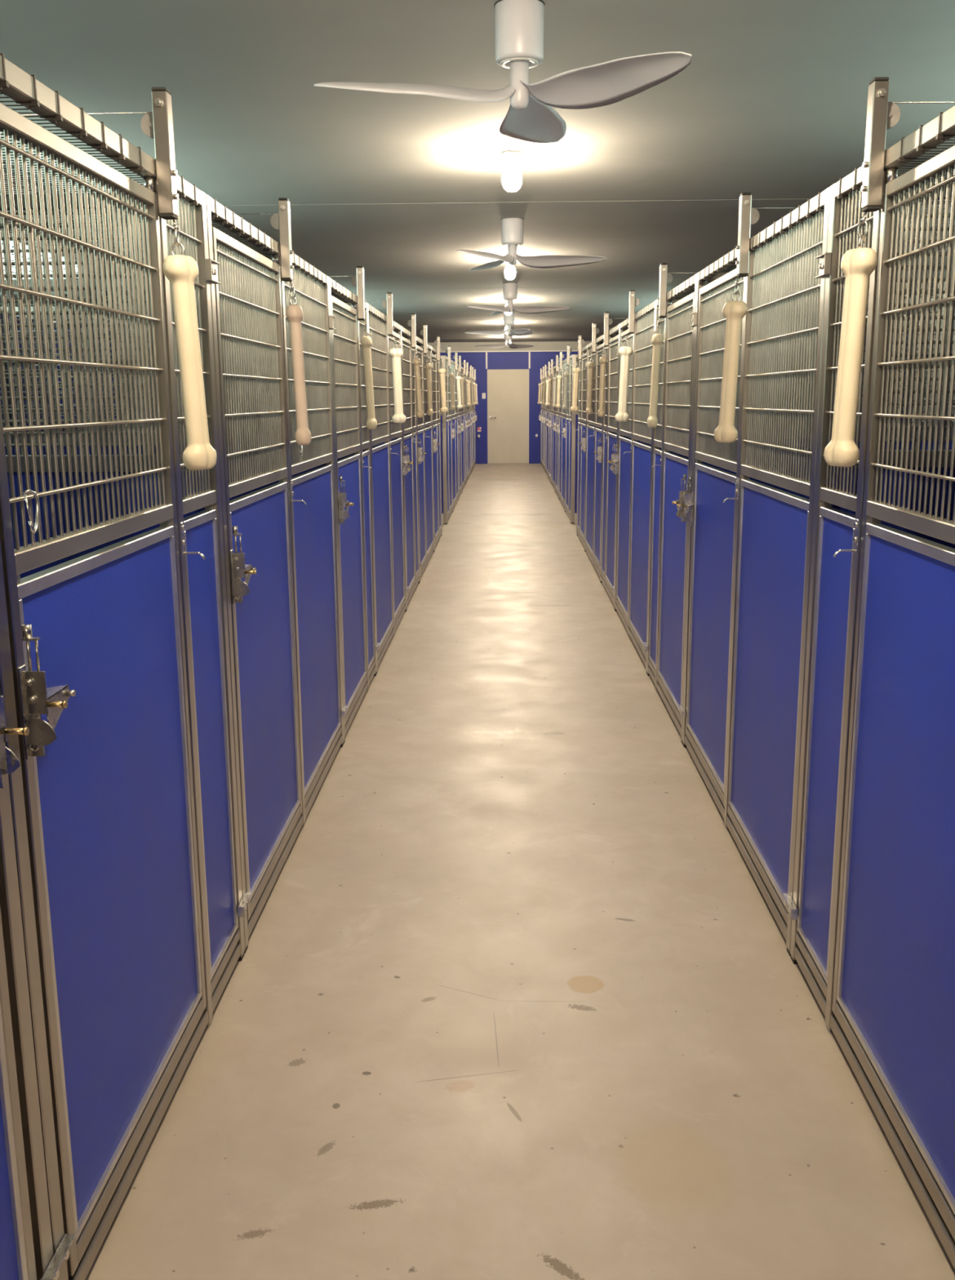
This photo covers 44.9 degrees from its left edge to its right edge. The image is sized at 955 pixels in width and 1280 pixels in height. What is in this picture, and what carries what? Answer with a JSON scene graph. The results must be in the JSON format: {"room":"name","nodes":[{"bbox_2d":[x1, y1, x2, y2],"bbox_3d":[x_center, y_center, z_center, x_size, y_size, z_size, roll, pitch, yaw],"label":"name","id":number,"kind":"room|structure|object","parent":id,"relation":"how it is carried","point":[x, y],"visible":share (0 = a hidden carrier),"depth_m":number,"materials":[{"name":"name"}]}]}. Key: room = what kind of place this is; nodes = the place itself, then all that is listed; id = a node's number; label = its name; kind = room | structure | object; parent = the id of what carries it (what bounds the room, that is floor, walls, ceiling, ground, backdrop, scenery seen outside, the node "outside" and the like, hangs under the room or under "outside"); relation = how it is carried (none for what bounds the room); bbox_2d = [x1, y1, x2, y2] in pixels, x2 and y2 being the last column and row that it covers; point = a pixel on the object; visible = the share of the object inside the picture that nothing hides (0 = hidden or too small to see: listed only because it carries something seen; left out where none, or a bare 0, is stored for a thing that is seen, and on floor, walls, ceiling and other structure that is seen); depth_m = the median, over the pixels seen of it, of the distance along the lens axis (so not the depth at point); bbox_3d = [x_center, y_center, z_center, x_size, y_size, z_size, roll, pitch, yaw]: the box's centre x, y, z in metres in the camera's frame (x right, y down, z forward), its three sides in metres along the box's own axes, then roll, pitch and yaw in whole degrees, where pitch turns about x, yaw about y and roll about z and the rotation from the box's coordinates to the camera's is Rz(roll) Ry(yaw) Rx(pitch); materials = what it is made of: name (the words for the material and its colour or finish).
{"room":"dog kennel","nodes":[
{"label":"dog kennel","id":0,"kind":"room"},
{"bbox_2d":[0,171,223,292],"bbox_3d":[-2.400,-2.232,11.373,0.100,2.630,29.250,0,12,1],"label":"wall","id":1,"kind":"structure","parent":0,"point":[3,171],"depth_m":6.65,"materials":[{"name":"paint"}]},
{"bbox_2d":[0,230,77,295],"bbox_3d":[-2.519,-1.814,6.174,0.050,0.710,2.500,0,12,1],"label":"window","id":2,"kind":"structure","parent":1,"relation":"in","point":[76,268],"depth_m":6.50,"materials":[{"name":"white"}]},
{"bbox_2d":[364,286,640,289],"bbox_3d":[0.344,-3.883,12.750,5.320,0.001,0.008,0,12,1],"label":"trim","id":3,"kind":"structure","parent":1,"relation":"attached to","point":[621,286],"depth_m":12.74,"materials":[{"name":"paint"}]},
{"bbox_2d":[233,198,810,205],"bbox_3d":[0.201,-2.705,7.144,5.320,0.001,0.008,0,12,1],"label":"trim","id":4,"kind":"structure","parent":1,"relation":"attached to","point":[808,198],"depth_m":7.15,"materials":[{"name":"paint"}]},
{"bbox_2d":[426,318,627,320],"bbox_3d":[0.477,-4.976,17.954,5.320,0.001,0.008,0,12,1],"label":"trim","id":5,"kind":"structure","parent":1,"relation":"attached to","point":[615,318],"depth_m":17.94,"materials":[{"name":"paint"}]},
{"bbox_2d":[0,0,954,342],"bbox_3d":[0.301,-3.582,11.071,5.520,0.100,29.350,0,12,1],"label":"ceiling","id":6,"kind":"structure","parent":0,"point":[771,101],"depth_m":5.02,"materials":[{"name":"paint"}]},
{"bbox_2d":[464,312,533,336],"bbox_3d":[0.311,-4.516,16.525,1.000,0.311,1.110,0,12,1],"label":"ceiling fan","id":7,"kind":"object","parent":6,"relation":"hanging from","point":[508,320],"visible":0.95,"depth_m":16.50,"materials":[{"name":"paint"}]},
{"bbox_2d":[314,0,692,142],"bbox_3d":[0.061,-1.819,3.675,1.085,0.311,1.067,0,12,1],"label":"ceiling fan","id":8,"kind":"object","parent":6,"relation":"hanging from","point":[531,117],"visible":1,"depth_m":3.51,"materials":[{"name":"paint"}]},
{"bbox_2d":[475,333,533,348],"bbox_3d":[0.485,-5.400,20.731,1.088,0.311,1.062,0,12,1],"label":"ceiling fan","id":9,"kind":"object","parent":6,"relation":"hanging from","point":[512,345],"visible":0.93,"depth_m":20.85,"materials":[{"name":"paint"}]},
{"bbox_2d":[503,299,511,315],"bbox_3d":[0.380,-4.116,14.305,0.104,0.184,0.104,0,12,1],"label":"ceiling lamp","id":10,"kind":"object","parent":6,"relation":"attached to","point":[504,300],"visible":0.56,"depth_m":14.30,"materials":[{"name":"beige glass"}]},
{"bbox_2d":[504,262,515,279],"bbox_3d":[0.282,-3.212,10.000,0.104,0.184,0.104,0,12,1],"label":"ceiling lamp","id":11,"kind":"object","parent":6,"relation":"attached to","point":[509,271],"visible":0.62,"depth_m":9.99,"materials":[{"name":"beige glass"}]},
{"bbox_2d":[501,150,522,191],"bbox_3d":[0.170,-2.310,5.705,0.104,0.184,0.104,0,12,1],"label":"ceiling lamp","id":12,"kind":"object","parent":6,"relation":"attached to","point":[512,175],"visible":1,"depth_m":5.69,"materials":[{"name":"beige glass"}]},
{"bbox_2d":[467,282,569,315],"bbox_3d":[0.439,-3.633,12.310,1.067,0.311,1.085,0,12,1],"label":"ceiling fan","id":13,"kind":"object","parent":6,"relation":"hanging from","point":[509,289],"visible":1,"depth_m":12.18,"materials":[{"name":"paint"}]},
{"bbox_2d":[457,217,607,271],"bbox_3d":[0.377,-2.700,7.864,1.000,0.311,1.110,0,12,1],"label":"ceiling fan","id":14,"kind":"object","parent":6,"relation":"hanging from","point":[512,228],"visible":1,"depth_m":7.83,"materials":[{"name":"paint"}]},
{"bbox_2d":[440,351,577,463],"bbox_3d":[0.673,-5.230,25.562,5.520,2.630,0.100,0,12,1],"label":"wall","id":15,"kind":"structure","parent":0,"point":[495,360],"depth_m":25.40,"materials":[{"name":"blue paint"}]},
{"bbox_2d":[487,369,528,463],"bbox_3d":[0.680,-4.937,25.569,0.908,2.037,0.111,0,12,1],"label":"door","id":16,"kind":"structure","parent":15,"relation":"in","point":[508,390],"depth_m":25.58,"materials":[{"name":"beige paint"}]},
{"bbox_2d":[487,368,528,463],"bbox_3d":[0.681,-4.945,25.613,0.920,2.051,0.096,0,12,1],"label":"trim","id":17,"kind":"structure","parent":15,"relation":"attached to","point":[501,369],"depth_m":25.62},
{"bbox_2d":[440,350,577,352],"bbox_3d":[0.663,-6.301,25.228,5.320,0.022,0.115,0,12,1],"label":"trim","id":18,"kind":"structure","parent":15,"relation":"attached to","point":[530,350],"depth_m":25.17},
{"bbox_2d":[427,341,591,351],"bbox_3d":[0.663,-6.405,25.213,5.320,0.188,0.100,0,12,1],"label":"trim","id":19,"kind":"structure","parent":15,"relation":"attached to","point":[544,345],"depth_m":25.17,"materials":[{"name":"paint"}]},
{"bbox_2d":[84,462,954,1279],"bbox_3d":[0.320,-0.910,11.632,5.520,0.100,29.350,0,12,1],"label":"floor","id":20,"kind":"structure","parent":0,"point":[514,996],"depth_m":2.74,"materials":[{"name":"concrete"}]},
{"bbox_2d":[0,691,75,1279],"bbox_3d":[-1.596,0.359,0.720,1.951,1.923,1.976,0,12,1],"label":"kennel","id":21,"kind":"object","parent":20,"relation":"on","point":[26,1246],"visible":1,"depth_m":1.65,"materials":[{"name":"metal"}]},
{"bbox_2d":[0,53,253,1279],"bbox_3d":[-1.539,-0.035,2.288,1.986,2.050,1.334,0,12,1],"label":"kennel","id":22,"kind":"object","parent":20,"relation":"on","point":[115,661],"depth_m":2.13,"materials":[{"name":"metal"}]},
{"bbox_2d":[23,488,39,533],"bbox_3d":[-0.649,-0.187,1.680,0.013,0.064,0.037,0,12,1],"label":"carabiner","id":23,"kind":"object","parent":22,"relation":"hanging from","point":[25,492],"visible":1,"depth_m":1.68,"materials":[{"name":"metal"}]},
{"bbox_2d":[0,128,168,550],"bbox_3d":[-0.662,-0.495,1.978,0.013,0.598,0.801,0,12,1],"label":"grille","id":24,"kind":"object","parent":22,"relation":"attached to","point":[35,139],"depth_m":1.95,"materials":[{"name":"metal"}]},
{"bbox_2d":[0,208,188,455],"bbox_3d":[-1.563,-0.724,2.759,1.794,0.570,0.020,0,12,1],"label":"grille","id":25,"kind":"object","parent":22,"relation":"attached to","point":[2,237],"depth_m":2.74,"materials":[{"name":"metal"}]},
{"bbox_2d":[166,197,210,497],"bbox_3d":[-0.647,-0.649,2.576,0.013,0.654,0.307,0,12,1],"label":"grille","id":26,"kind":"object","parent":22,"relation":"attached to","point":[194,208],"depth_m":2.65,"materials":[{"name":"metal"}]},
{"bbox_2d":[0,193,348,953],"bbox_3d":[-1.504,-0.364,3.853,1.975,2.050,1.944,0,12,1],"label":"kennel","id":27,"kind":"object","parent":20,"relation":"on","point":[279,504],"depth_m":3.56,"materials":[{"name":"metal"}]},
{"bbox_2d":[0,285,254,431],"bbox_3d":[-1.516,-1.116,4.623,1.794,0.570,0.020,0,12,1],"label":"grille","id":28,"kind":"object","parent":27,"relation":"attached to","point":[32,304],"depth_m":4.62,"materials":[{"name":"metal"}]},
{"bbox_2d":[216,242,284,484],"bbox_3d":[-0.630,-0.760,3.241,0.013,0.598,0.793,0,12,1],"label":"grille","id":29,"kind":"object","parent":27,"relation":"attached to","point":[263,321],"depth_m":3.24,"materials":[{"name":"metal"}]},
{"bbox_2d":[284,266,331,464],"bbox_3d":[-0.607,-0.977,4.138,0.013,0.654,0.925,0,12,1],"label":"grille","id":30,"kind":"object","parent":27,"relation":"attached to","point":[311,287],"depth_m":4.25,"materials":[{"name":"metal"}]},
{"bbox_2d":[0,266,380,743],"bbox_3d":[-1.466,-0.691,5.411,1.970,2.050,1.319,0,12,1],"label":"kennel","id":31,"kind":"object","parent":20,"relation":"on","point":[353,464],"depth_m":5.40,"materials":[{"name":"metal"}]},
{"bbox_2d":[8,311,243,426],"bbox_3d":[-1.484,-1.379,5.875,1.794,0.570,0.020,0,12,1],"label":"grille","id":32,"kind":"object","parent":31,"relation":"attached to","point":[10,415],"depth_m":5.90,"materials":[{"name":"metal"}]},
{"bbox_2d":[333,304,359,450],"bbox_3d":[-0.583,-1.149,5.093,0.013,0.598,0.768,0,12,1],"label":"grille","id":33,"kind":"object","parent":31,"relation":"attached to","point":[345,337],"depth_m":5.14,"materials":[{"name":"metal"}]},
{"bbox_2d":[359,320,367,442],"bbox_3d":[-0.567,-1.302,5.683,0.013,0.654,0.325,0,12,1],"label":"grille","id":34,"kind":"object","parent":31,"relation":"attached to","point":[362,385],"depth_m":5.72,"materials":[{"name":"metal"}]},
{"bbox_2d":[8,292,412,674],"bbox_3d":[-1.416,-1.016,6.959,1.991,2.050,1.924,0,12,1],"label":"kennel","id":35,"kind":"object","parent":20,"relation":"on","point":[389,464],"depth_m":6.79,"materials":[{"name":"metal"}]},
{"bbox_2d":[128,330,395,418],"bbox_3d":[-1.437,-1.766,7.719,1.794,0.570,0.020,0,12,1],"label":"grille","id":36,"kind":"object","parent":35,"relation":"attached to","point":[393,331],"depth_m":7.73,"materials":[{"name":"metal"}]},
{"bbox_2d":[368,312,388,439],"bbox_3d":[-0.550,-1.447,6.376,0.013,0.654,0.935,0,12,1],"label":"grille","id":37,"kind":"object","parent":35,"relation":"attached to","point":[378,322],"depth_m":6.50,"materials":[{"name":"metal"}]},
{"bbox_2d":[388,335,399,433],"bbox_3d":[-0.527,-1.607,7.274,0.013,0.598,0.763,0,12,1],"label":"bone","id":38,"kind":"object","parent":35,"relation":"attached to","point":[394,427],"depth_m":7.18,"materials":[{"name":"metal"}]},
{"bbox_2d":[223,313,424,609],"bbox_3d":[-1.386,-1.338,8.493,1.973,2.050,1.289,0,12,1],"label":"kennel","id":39,"kind":"object","parent":20,"relation":"on","point":[413,564],"depth_m":8.50,"materials":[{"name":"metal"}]},
{"bbox_2d":[402,341,411,429],"bbox_3d":[-0.504,-1.796,8.170,0.013,0.598,0.728,0,12,1],"label":"grille","id":40,"kind":"object","parent":39,"relation":"attached to","point":[406,360],"depth_m":8.25,"materials":[{"name":"metal"}]},
{"bbox_2d":[412,348,415,426],"bbox_3d":[-0.489,-1.945,8.745,0.013,0.654,0.335,0,12,1],"label":"grille","id":41,"kind":"object","parent":39,"relation":"attached to","point":[413,349],"depth_m":8.83,"materials":[{"name":"metal"}]},
{"bbox_2d":[245,324,436,582],"bbox_3d":[-1.347,-1.662,10.034,1.972,2.050,1.939,0,12,1],"label":"kennel","id":42,"kind":"object","parent":20,"relation":"on","point":[424,432],"depth_m":9.86,"materials":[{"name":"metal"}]},
{"bbox_2d":[416,348,423,425],"bbox_3d":[-0.473,-2.050,9.383,0.013,0.598,0.708,0,12,1],"label":"grille","id":43,"kind":"object","parent":42,"relation":"attached to","point":[420,353],"depth_m":9.67,"materials":[{"name":"metal"}]},
{"bbox_2d":[423,349,431,422],"bbox_3d":[-0.450,-2.267,10.277,0.013,0.654,1.005,0,12,1],"label":"grille","id":44,"kind":"object","parent":42,"relation":"attached to","point":[427,418],"depth_m":10.15,"materials":[{"name":"metal"}]},
{"bbox_2d":[426,336,448,550],"bbox_3d":[-1.292,-1.988,11.585,2.005,2.050,1.310,0,12,1],"label":"kennel","id":45,"kind":"object","parent":20,"relation":"on","point":[436,357],"depth_m":11.59,"materials":[{"name":"metal"}]},
{"bbox_2d":[431,357,436,420],"bbox_3d":[-0.425,-2.442,11.246,0.013,0.598,0.718,0,12,1],"label":"grille","id":46,"kind":"object","parent":45,"relation":"attached to","point":[433,359],"depth_m":11.40,"materials":[{"name":"metal"}]},
{"bbox_2d":[437,360,439,418],"bbox_3d":[-0.410,-2.598,11.857,0.013,0.654,0.415,0,12,1],"label":"grille","id":47,"kind":"object","parent":45,"relation":"attached to","point":[437,361],"depth_m":11.96,"materials":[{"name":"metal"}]},
{"bbox_2d":[440,355,447,524],"bbox_3d":[-1.288,-2.296,13.373,1.860,1.920,0.045,0,12,1],"label":"panel","id":48,"kind":"object","parent":20,"relation":"on","point":[443,415],"visible":0.05,"depth_m":13.38,"materials":[{"name":"metal"}]},
{"bbox_2d":[440,346,457,524],"bbox_3d":[-1.241,-2.515,14.093,1.977,2.051,1.441,0,12,1],"label":"kennel","id":49,"kind":"object","parent":20,"relation":"on","point":[451,432],"depth_m":13.98,"materials":[{"name":"metal"}]},
{"bbox_2d":[445,360,448,416],"bbox_3d":[-0.367,-2.952,13.542,0.013,0.654,0.515,0,12,1],"label":"grille","id":50,"kind":"object","parent":49,"relation":"attached to","point":[446,361],"depth_m":13.73,"materials":[{"name":"metal"}]},
{"bbox_2d":[448,366,450,415],"bbox_3d":[-0.350,-3.063,14.203,0.013,0.598,0.698,0,12,1],"label":"grille","id":51,"kind":"object","parent":49,"relation":"attached to","point":[449,367],"depth_m":14.30,"materials":[{"name":"metal"}]},
{"bbox_2d":[440,351,462,509],"bbox_3d":[-1.197,-2.851,15.699,1.983,2.050,1.919,0,12,1],"label":"kennel","id":52,"kind":"object","parent":20,"relation":"on","point":[457,428],"depth_m":15.70,"materials":[{"name":"metal"}]},
{"bbox_2d":[451,363,454,414],"bbox_3d":[-0.325,-3.295,15.171,0.013,0.654,1.045,0,12,1],"label":"grille","id":53,"kind":"object","parent":52,"relation":"attached to","point":[452,364],"depth_m":15.41,"materials":[{"name":"metal"}]},
{"bbox_2d":[455,370,457,413],"bbox_3d":[-0.302,-3.454,16.067,0.013,0.598,0.648,0,12,1],"label":"grille","id":54,"kind":"object","parent":52,"relation":"attached to","point":[455,371],"depth_m":16.14,"materials":[{"name":"metal"}]},
{"bbox_2d":[440,355,465,497],"bbox_3d":[-1.164,-3.170,17.214,1.971,2.051,1.261,0,12,1],"label":"kennel","id":55,"kind":"object","parent":20,"relation":"on","point":[459,359],"depth_m":17.15,"materials":[{"name":"metal"}]},
{"bbox_2d":[440,359,469,490],"bbox_3d":[-1.116,-3.488,18.731,1.990,2.050,1.919,0,12,1],"label":"kennel","id":56,"kind":"object","parent":20,"relation":"on","point":[464,416],"depth_m":18.77,"materials":[{"name":"metal"}]},
{"bbox_2d":[461,368,463,411],"bbox_3d":[-0.247,-3.937,18.229,0.013,0.654,1.095,0,12,1],"label":"grille","id":57,"kind":"object","parent":56,"relation":"attached to","point":[462,370],"depth_m":18.50,"materials":[{"name":"metal"}]},
{"bbox_2d":[463,374,465,406],"bbox_3d":[-0.224,-4.096,19.124,0.013,0.598,0.598,0,12,1],"label":"grille","id":58,"kind":"object","parent":56,"relation":"attached to","point":[464,375],"depth_m":19.35,"materials":[{"name":"metal"}]},
{"bbox_2d":[461,361,471,482],"bbox_3d":[-1.082,-3.812,20.271,1.980,2.051,1.311,0,12,1],"label":"kennel","id":59,"kind":"object","parent":20,"relation":"on","point":[467,362],"depth_m":20.19,"materials":[{"name":"metal"}]},
{"bbox_2d":[467,364,474,476],"bbox_3d":[-1.049,-4.136,21.814,1.967,2.050,1.919,0,12,1],"label":"kennel","id":60,"kind":"object","parent":20,"relation":"on","point":[469,377],"depth_m":21.96,"materials":[{"name":"metal"}]},
{"bbox_2d":[471,366,476,470],"bbox_3d":[-0.997,-4.459,23.353,1.992,2.051,1.311,0,12,1],"label":"kennel","id":61,"kind":"object","parent":20,"relation":"on","point":[472,379],"depth_m":23.25,"materials":[{"name":"metal"}]},
{"bbox_2d":[472,368,478,466],"bbox_3d":[-0.973,-4.753,24.749,1.969,2.051,1.624,0,12,1],"label":"kennel","id":62,"kind":"object","parent":20,"relation":"on","point":[474,371],"depth_m":24.77,"materials":[{"name":"metal"}]},
{"bbox_2d":[537,368,542,466],"bbox_3d":[2.267,-4.758,24.665,1.992,2.051,1.624,0,12,1],"label":"kennel","id":63,"kind":"object","parent":20,"relation":"on","point":[541,371],"depth_m":24.75,"materials":[{"name":"metal"}]},
{"bbox_2d":[540,366,545,469],"bbox_3d":[2.244,-4.464,23.269,1.968,2.051,1.311,0,12,1],"label":"kennel","id":64,"kind":"object","parent":20,"relation":"on","point":[543,374],"depth_m":23.24,"materials":[{"name":"metal"}]},
{"bbox_2d":[542,364,548,475],"bbox_3d":[2.205,-4.141,21.729,1.967,2.050,1.919,0,12,1],"label":"kennel","id":65,"kind":"object","parent":20,"relation":"on","point":[546,375],"depth_m":21.86,"materials":[{"name":"metal"}]},
{"bbox_2d":[545,361,551,481],"bbox_3d":[2.154,-3.817,20.188,1.991,2.051,1.311,0,12,1],"label":"kennel","id":66,"kind":"object","parent":20,"relation":"on","point":[548,469],"depth_m":20.05,"materials":[{"name":"metal"}]},
{"bbox_2d":[547,359,555,489],"bbox_3d":[2.126,-3.493,18.648,1.968,2.050,1.919,0,12,1],"label":"kennel","id":67,"kind":"object","parent":20,"relation":"on","point":[553,416],"depth_m":18.73,"materials":[{"name":"metal"}]},
{"bbox_2d":[553,368,555,410],"bbox_3d":[1.219,-3.939,18.191,0.013,0.654,1.095,0,12,1],"label":"grille","id":68,"kind":"object","parent":67,"relation":"attached to","point":[554,369],"depth_m":18.35,"materials":[{"name":"metal"}]},
{"bbox_2d":[551,354,559,496],"bbox_3d":[2.081,-3.175,17.130,1.980,2.051,1.261,0,12,1],"label":"kennel","id":69,"kind":"object","parent":20,"relation":"on","point":[557,435],"depth_m":17.10,"materials":[{"name":"metal"}]},
{"bbox_2d":[555,351,578,509],"bbox_3d":[2.038,-2.856,15.615,1.987,2.050,1.919,0,12,1],"label":"kennel","id":70,"kind":"object","parent":20,"relation":"on","point":[561,488],"depth_m":15.65,"materials":[{"name":"metal"}]},
{"bbox_2d":[560,369,561,412],"bbox_3d":[1.164,-3.456,16.029,0.013,0.598,0.648,0,12,1],"label":"grille","id":71,"kind":"object","parent":70,"relation":"attached to","point":[560,370],"depth_m":16.14,"materials":[{"name":"metal"}]},
{"bbox_2d":[562,362,565,413],"bbox_3d":[1.141,-3.297,15.133,0.013,0.654,1.045,0,12,1],"label":"grille","id":72,"kind":"object","parent":70,"relation":"attached to","point":[563,363],"depth_m":15.44,"materials":[{"name":"metal"}]},
{"bbox_2d":[560,344,578,523],"bbox_3d":[2.002,-2.520,14.009,1.978,2.051,1.441,0,12,1],"label":"kennel","id":73,"kind":"object","parent":20,"relation":"on","point":[566,431],"depth_m":13.91,"materials":[{"name":"metal"}]},
{"bbox_2d":[566,365,569,414],"bbox_3d":[1.116,-3.065,14.165,0.013,0.598,0.698,0,12,1],"label":"grille","id":74,"kind":"object","parent":73,"relation":"attached to","point":[568,366],"depth_m":14.22,"materials":[{"name":"metal"}]},
{"bbox_2d":[569,358,572,415],"bbox_3d":[1.099,-2.955,13.504,0.013,0.654,0.515,0,12,1],"label":"grille","id":75,"kind":"object","parent":73,"relation":"attached to","point":[571,359],"depth_m":13.66,"materials":[{"name":"metal"}]},
{"bbox_2d":[570,354,578,524],"bbox_3d":[2.013,-2.301,13.287,1.860,1.920,0.045,0,12,1],"label":"panel","id":76,"kind":"object","parent":20,"relation":"on","point":[574,414],"visible":0.07,"depth_m":13.33,"materials":[{"name":"metal"}]},
{"bbox_2d":[570,334,774,551],"bbox_3d":[1.929,-1.992,11.502,1.996,2.050,1.310,0,12,1],"label":"kennel","id":77,"kind":"object","parent":20,"relation":"on","point":[582,353],"depth_m":11.56,"materials":[{"name":"metal"}]},
{"bbox_2d":[579,360,581,417],"bbox_3d":[1.056,-2.601,11.819,0.013,0.654,0.415,0,12,1],"label":"grille","id":78,"kind":"object","parent":77,"relation":"attached to","point":[580,360],"depth_m":11.86,"materials":[{"name":"metal"}]},
{"bbox_2d":[581,355,586,419],"bbox_3d":[1.041,-2.444,11.209,0.013,0.598,0.718,0,12,1],"label":"grille","id":79,"kind":"object","parent":77,"relation":"attached to","point":[584,358],"depth_m":11.36,"materials":[{"name":"metal"}]},
{"bbox_2d":[582,322,795,582],"bbox_3d":[1.899,-1.667,9.950,1.976,2.050,1.939,0,12,1],"label":"kennel","id":80,"kind":"object","parent":20,"relation":"on","point":[593,468],"depth_m":9.80,"materials":[{"name":"metal"}]},
{"bbox_2d":[587,347,595,422],"bbox_3d":[1.016,-2.269,10.239,0.013,0.654,1.005,0,12,1],"label":"grille","id":81,"kind":"object","parent":80,"relation":"attached to","point":[591,418],"depth_m":10.17,"materials":[{"name":"metal"}]},
{"bbox_2d":[595,347,603,424],"bbox_3d":[0.993,-2.053,9.345,0.013,0.598,0.708,0,12,1],"label":"grille","id":82,"kind":"object","parent":80,"relation":"attached to","point":[598,350],"depth_m":9.61,"materials":[{"name":"metal"}]},
{"bbox_2d":[597,311,866,608],"bbox_3d":[1.866,-1.343,8.409,1.964,2.050,1.289,0,12,1],"label":"kennel","id":83,"kind":"object","parent":20,"relation":"on","point":[611,337],"depth_m":8.45,"materials":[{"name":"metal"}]},
{"bbox_2d":[604,346,608,425],"bbox_3d":[0.977,-1.947,8.707,0.013,0.654,0.335,0,12,1],"label":"grille","id":84,"kind":"object","parent":83,"relation":"attached to","point":[606,355],"depth_m":8.82,"materials":[{"name":"metal"}]},
{"bbox_2d":[608,339,618,428],"bbox_3d":[0.962,-1.798,8.132,0.013,0.598,0.728,0,12,1],"label":"grille","id":85,"kind":"object","parent":83,"relation":"attached to","point":[613,359],"depth_m":8.23,"materials":[{"name":"metal"}]},
{"bbox_2d":[608,289,932,674],"bbox_3d":[1.812,-1.021,6.876,1.994,2.050,1.924,0,12,1],"label":"kennel","id":86,"kind":"object","parent":20,"relation":"on","point":[632,462],"depth_m":6.76,"materials":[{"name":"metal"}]},
{"bbox_2d":[621,333,633,431],"bbox_3d":[0.939,-1.610,7.236,0.013,0.598,0.763,0,12,1],"label":"bone","id":87,"kind":"object","parent":86,"relation":"attached to","point":[626,426],"depth_m":7.13,"materials":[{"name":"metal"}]},
{"bbox_2d":[633,310,654,437],"bbox_3d":[0.916,-1.450,6.338,0.013,0.654,0.935,0,12,1],"label":"grille","id":88,"kind":"object","parent":86,"relation":"attached to","point":[644,320],"depth_m":6.44,"materials":[{"name":"metal"}]},
{"bbox_2d":[625,328,866,412],"bbox_3d":[1.870,-1.771,7.633,1.794,0.570,0.020,0,12,1],"label":"grille","id":89,"kind":"object","parent":86,"relation":"attached to","point":[625,328],"depth_m":7.62,"materials":[{"name":"metal"}]},
{"bbox_2d":[643,262,954,744],"bbox_3d":[1.785,-0.696,5.327,1.968,2.050,1.319,0,12,1],"label":"kennel","id":90,"kind":"object","parent":20,"relation":"on","point":[671,464],"depth_m":5.35,"materials":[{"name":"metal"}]},
{"bbox_2d":[656,317,664,440],"bbox_3d":[0.899,-1.304,5.645,0.013,0.654,0.325,0,12,1],"label":"grille","id":91,"kind":"object","parent":90,"relation":"attached to","point":[660,392],"depth_m":5.67,"materials":[{"name":"metal"}]},
{"bbox_2d":[665,301,693,448],"bbox_3d":[0.884,-1.152,5.055,0.013,0.598,0.768,0,12,1],"label":"grille","id":92,"kind":"object","parent":90,"relation":"attached to","point":[679,334],"depth_m":5.09,"materials":[{"name":"metal"}]},
{"bbox_2d":[771,306,954,420],"bbox_3d":[1.823,-1.384,5.789,1.794,0.570,0.020,0,12,1],"label":"grille","id":93,"kind":"object","parent":90,"relation":"attached to","point":[930,323],"depth_m":5.78,"materials":[{"name":"metal"}]},
{"bbox_2d":[676,186,954,955],"bbox_3d":[1.734,-0.369,3.769,1.991,2.050,1.944,0,12,1],"label":"kennel","id":94,"kind":"object","parent":20,"relation":"on","point":[748,504],"depth_m":3.52,"materials":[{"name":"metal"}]},
{"bbox_2d":[697,276,744,462],"bbox_3d":[0.859,-0.951,4.098,0.013,0.598,0.848,0,12,1],"label":"grille","id":95,"kind":"object","parent":94,"relation":"attached to","point":[713,297],"depth_m":4.23,"materials":[{"name":"metal"}]},
{"bbox_2d":[742,208,824,482],"bbox_3d":[0.836,-0.789,3.190,0.013,0.654,0.870,0,12,1],"label":"grille","id":96,"kind":"object","parent":94,"relation":"attached to","point":[760,319],"depth_m":3.18,"materials":[{"name":"metal"}]},
{"bbox_2d":[706,280,954,426],"bbox_3d":[1.791,-1.121,4.537,1.794,0.570,0.020,0,12,1],"label":"grille","id":97,"kind":"object","parent":94,"relation":"attached to","point":[710,281],"depth_m":4.54,"materials":[{"name":"metal"}]},
{"bbox_2d":[782,76,954,1269],"bbox_3d":[1.700,-0.040,2.204,1.980,2.050,1.334,0,12,1],"label":"kennel","id":98,"kind":"object","parent":20,"relation":"on","point":[872,908],"depth_m":2.30,"materials":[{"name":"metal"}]},
{"bbox_2d":[822,186,873,495],"bbox_3d":[0.819,-0.652,2.538,0.013,0.654,0.307,0,12,1],"label":"grille","id":99,"kind":"object","parent":98,"relation":"attached to","point":[841,196],"depth_m":2.63,"materials":[{"name":"metal"}]},
{"bbox_2d":[842,199,954,450],"bbox_3d":[1.744,-0.729,2.673,1.794,0.570,0.020,0,12,1],"label":"grille","id":100,"kind":"object","parent":98,"relation":"attached to","point":[950,202],"depth_m":2.69,"materials":[{"name":"metal"}]},
{"bbox_2d":[871,164,954,523],"bbox_3d":[0.804,-0.497,1.940,0.013,0.598,0.801,0,12,1],"label":"grille","id":101,"kind":"object","parent":98,"relation":"attached to","point":[891,202],"depth_m":2.16,"materials":[{"name":"metal"}]},
{"bbox_2d":[800,200,954,285],"bbox_3d":[3.018,-2.240,11.232,0.100,2.630,29.250,0,12,1],"label":"wall","id":102,"kind":"structure","parent":0,"point":[938,200],"depth_m":7.39,"materials":[{"name":"paint"}]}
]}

